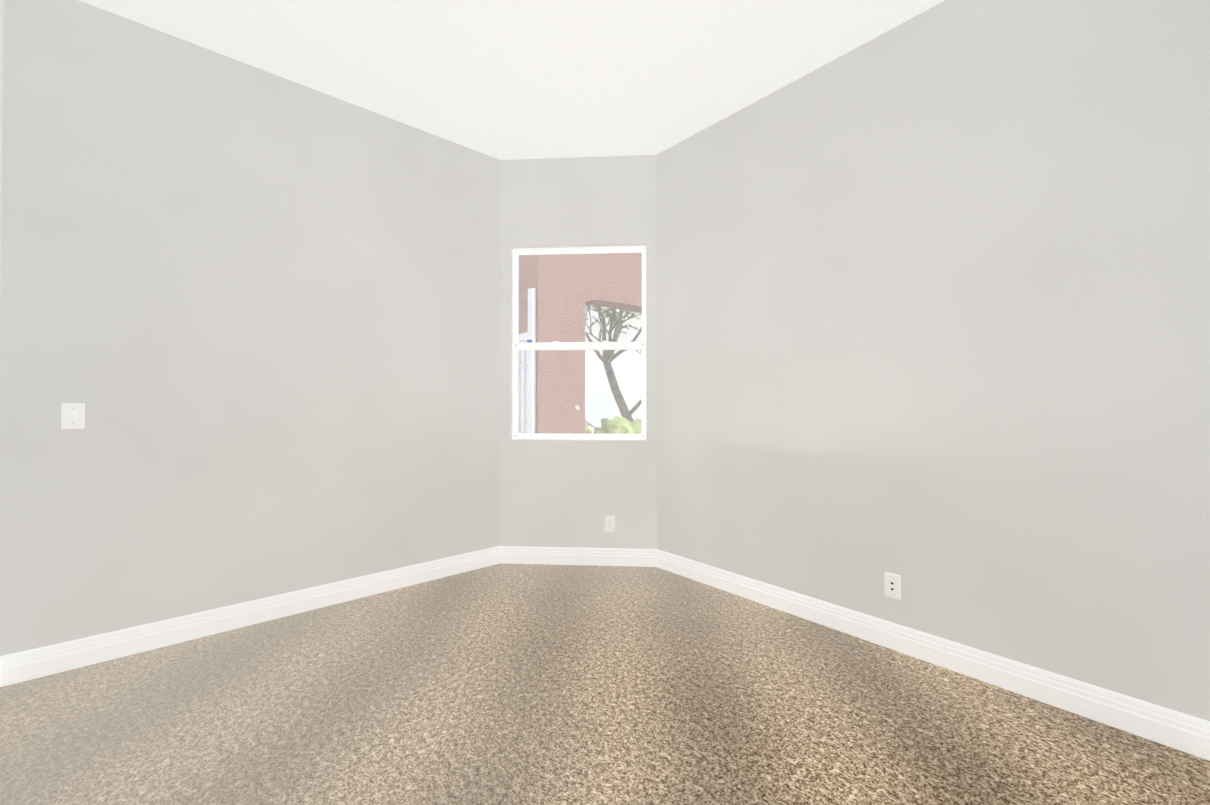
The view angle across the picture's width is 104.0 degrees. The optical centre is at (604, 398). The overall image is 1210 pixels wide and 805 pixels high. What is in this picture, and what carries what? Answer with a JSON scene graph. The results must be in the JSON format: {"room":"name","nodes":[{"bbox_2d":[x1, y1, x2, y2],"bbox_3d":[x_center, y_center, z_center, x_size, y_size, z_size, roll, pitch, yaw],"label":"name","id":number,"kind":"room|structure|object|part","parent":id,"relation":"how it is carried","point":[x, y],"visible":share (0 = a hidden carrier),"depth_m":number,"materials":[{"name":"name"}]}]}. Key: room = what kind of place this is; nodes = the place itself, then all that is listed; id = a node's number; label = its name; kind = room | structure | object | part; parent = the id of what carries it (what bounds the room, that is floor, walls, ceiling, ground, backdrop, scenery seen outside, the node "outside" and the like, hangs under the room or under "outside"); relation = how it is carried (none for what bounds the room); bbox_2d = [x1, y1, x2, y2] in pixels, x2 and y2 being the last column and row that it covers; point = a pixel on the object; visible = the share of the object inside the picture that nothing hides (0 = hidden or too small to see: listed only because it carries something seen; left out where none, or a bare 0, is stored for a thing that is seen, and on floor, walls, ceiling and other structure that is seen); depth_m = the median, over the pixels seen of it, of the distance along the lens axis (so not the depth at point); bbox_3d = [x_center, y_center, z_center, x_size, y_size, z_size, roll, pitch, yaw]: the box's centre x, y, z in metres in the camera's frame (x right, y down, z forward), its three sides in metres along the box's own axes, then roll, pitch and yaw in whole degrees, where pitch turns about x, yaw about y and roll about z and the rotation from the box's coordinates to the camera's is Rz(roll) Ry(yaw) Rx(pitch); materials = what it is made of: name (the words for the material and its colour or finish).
{"room":"empty room","nodes":[
{"label":"empty room","id":0,"kind":"room"},
{"bbox_2d":[0,0,3,285],"bbox_3d":[-1.530,-0.320,0.667,0.200,3.050,3.805,1,-1,-41],"label":"wall","id":1,"kind":"structure","parent":0,"point":[1,55],"depth_m":2.01,"materials":[{"name":"paint"}]},
{"bbox_2d":[0,0,500,655],"bbox_3d":[-1.794,-0.298,2.832,2.657,3.050,0.200,1,-1,-41],"label":"wall","id":2,"kind":"structure","parent":0,"point":[250,316],"depth_m":2.49,"materials":[{"name":"paint"}]},
{"bbox_2d":[61,404,84,428],"bbox_3d":[-2.411,0.079,2.141,0.070,0.115,0.020,1,-1,-41],"label":"switch plate","id":3,"kind":"object","parent":2,"relation":"attached to","point":[72,416],"visible":1,"depth_m":2.14,"materials":[{"name":"white plastic"}]},
{"bbox_2d":[80,0,944,159],"bbox_3d":[-0.249,-1.934,1.806,3.606,0.200,3.805,1,-1,-41],"label":"ceiling","id":4,"kind":"structure","parent":0,"point":[517,79],"depth_m":2.51,"materials":[{"name":"white paint"}]},
{"bbox_2d":[500,155,656,548],"bbox_3d":[-0.198,-0.290,3.638,1.580,3.050,0.200,0,-1,4],"label":"wall","id":5,"kind":"structure","parent":0,"point":[564,492],"depth_m":3.54,"materials":[{"name":"paint"}]},
{"bbox_2d":[512,246,645,439],"bbox_3d":[-0.198,-0.425,3.643,1.026,1.468,0.078,0,-1,4],"label":"window","id":6,"kind":"structure","parent":5,"relation":"in","point":[579,249],"depth_m":3.64,"materials":[{"name":"white plastic"}]},
{"bbox_2d":[519,340,531,342],"bbox_3d":[-0.620,-0.442,3.681,0.108,0.038,0.001,0,-1,4],"label":"window sticker","id":7,"kind":"object","parent":6,"relation":"attached to","point":[525,341],"visible":0.64,"depth_m":3.68,"materials":[{"name":"white paper"}]},
{"bbox_3d":[-0.199,-0.075,3.618,0.994,0.735,0.035,0,-1,4],"label":"window sash","id":8,"kind":"part","parent":6,"relation":"part of","materials":[{"name":"white plastic"}]},
{"bbox_3d":[-0.199,-0.064,3.623,0.968,0.667,0.004,0,-1,4],"label":"glass","id":9,"kind":"part","parent":6,"relation":"part of","materials":[{"name":"clear glass"}]},
{"bbox_3d":[-0.197,-0.761,3.661,0.994,0.765,0.024,0,-1,4],"label":"window sash","id":10,"kind":"part","parent":6,"relation":"part of","materials":[{"name":"white plastic"}]},
{"bbox_3d":[-0.197,-0.772,3.661,0.968,0.717,0.004,0,-1,4],"label":"glass","id":11,"kind":"part","parent":6,"relation":"part of","materials":[{"name":"clear glass"}]},
{"bbox_2d":[0,546,1209,760],"bbox_3d":[-0.249,1.153,1.775,3.206,0.125,3.405,1,-1,-41],"label":"baseboard","id":12,"kind":"structure","parent":5,"relation":"attached to","point":[1170,728],"depth_m":2.33,"materials":[{"name":"white paint"}]},
{"bbox_2d":[605,516,613,531],"bbox_3d":[0.035,0.928,3.505,0.070,0.115,0.009,0,-1,4],"label":"outlet","id":13,"kind":"object","parent":5,"relation":"attached to","point":[609,523],"visible":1,"depth_m":3.50,"materials":[{"name":"white plastic"}]},
{"bbox_2d":[0,563,1209,804],"bbox_3d":[-0.249,1.266,1.774,3.606,0.100,3.805,1,-1,-41],"label":"floor","id":14,"kind":"structure","parent":0,"point":[502,683],"depth_m":1.80,"materials":[{"name":"carpet"}]},
{"bbox_2d":[585,352,641,432],"bbox_3d":[0.446,-0.280,24.393,18.000,3.750,5.050,0,-1,1],"label":"sky","id":15,"kind":"structure","parent":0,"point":[606,390],"depth_m":21.91,"materials":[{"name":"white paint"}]},
{"bbox_2d":[657,0,1209,720],"bbox_3d":[1.344,-0.301,2.556,0.200,3.050,2.856,1,-1,-41],"label":"wall","id":16,"kind":"structure","parent":0,"point":[933,308],"depth_m":2.09,"materials":[{"name":"paint"}]},
{"bbox_2d":[884,572,900,599],"bbox_3d":[1.407,0.915,2.314,0.008,0.115,0.070,1,-1,-41],"label":"jack","id":17,"kind":"object","parent":16,"relation":"attached to","point":[892,585],"visible":1,"depth_m":2.31,"materials":[{"name":"white plastic"}]},
{"label":"outside","id":18,"kind":"structure","parent":0,"visible":0},
{"bbox_3d":[1.876,1.584,15.875,75.000,0.150,75.000,1,-1,-41],"label":"terrain","id":19,"kind":"structure","parent":18,"visible":0},
{"bbox_2d":[518,253,641,433],"bbox_3d":[-1.232,-2.117,10.846,6.354,7.150,8.520,1,-1,-41],"label":"building","id":20,"kind":"structure","parent":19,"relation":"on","point":[557,386],"depth_m":5.83,"materials":[{"name":"red paint"}]},
{"bbox_2d":[585,416,641,433],"bbox_3d":[0.447,0.907,7.714,2.876,1.279,2.454,1,-1,-41],"label":"bush","id":21,"kind":"object","parent":19,"relation":"on","point":[612,430],"depth_m":7.37,"materials":[{"name":"green plant"}]},
{"bbox_2d":[585,305,641,427],"bbox_3d":[0.198,-0.651,8.990,3.196,4.258,2.309,1,-1,-41],"label":"tree","id":22,"kind":"object","parent":19,"relation":"on","point":[607,363],"depth_m":8.89,"materials":[{"name":"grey plant"}]},
{"bbox_2d":[585,305,635,320],"bbox_3d":[0.191,-1.715,8.989,2.852,1.967,2.406,1,-1,-41],"label":"tree","id":23,"kind":"object","parent":22,"relation":"attached to","point":[626,311],"depth_m":9.52,"materials":[{"name":"green plant"}]},
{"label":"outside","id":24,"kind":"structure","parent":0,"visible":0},
{"bbox_2d":[585,305,641,351],"bbox_3d":[1.426,-25.591,70.266,140.000,65.000,0.200,0,-1,1],"label":"sky","id":25,"kind":"structure","parent":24,"point":[596,327],"depth_m":70.00,"materials":[{"name":"white"}]}
]}

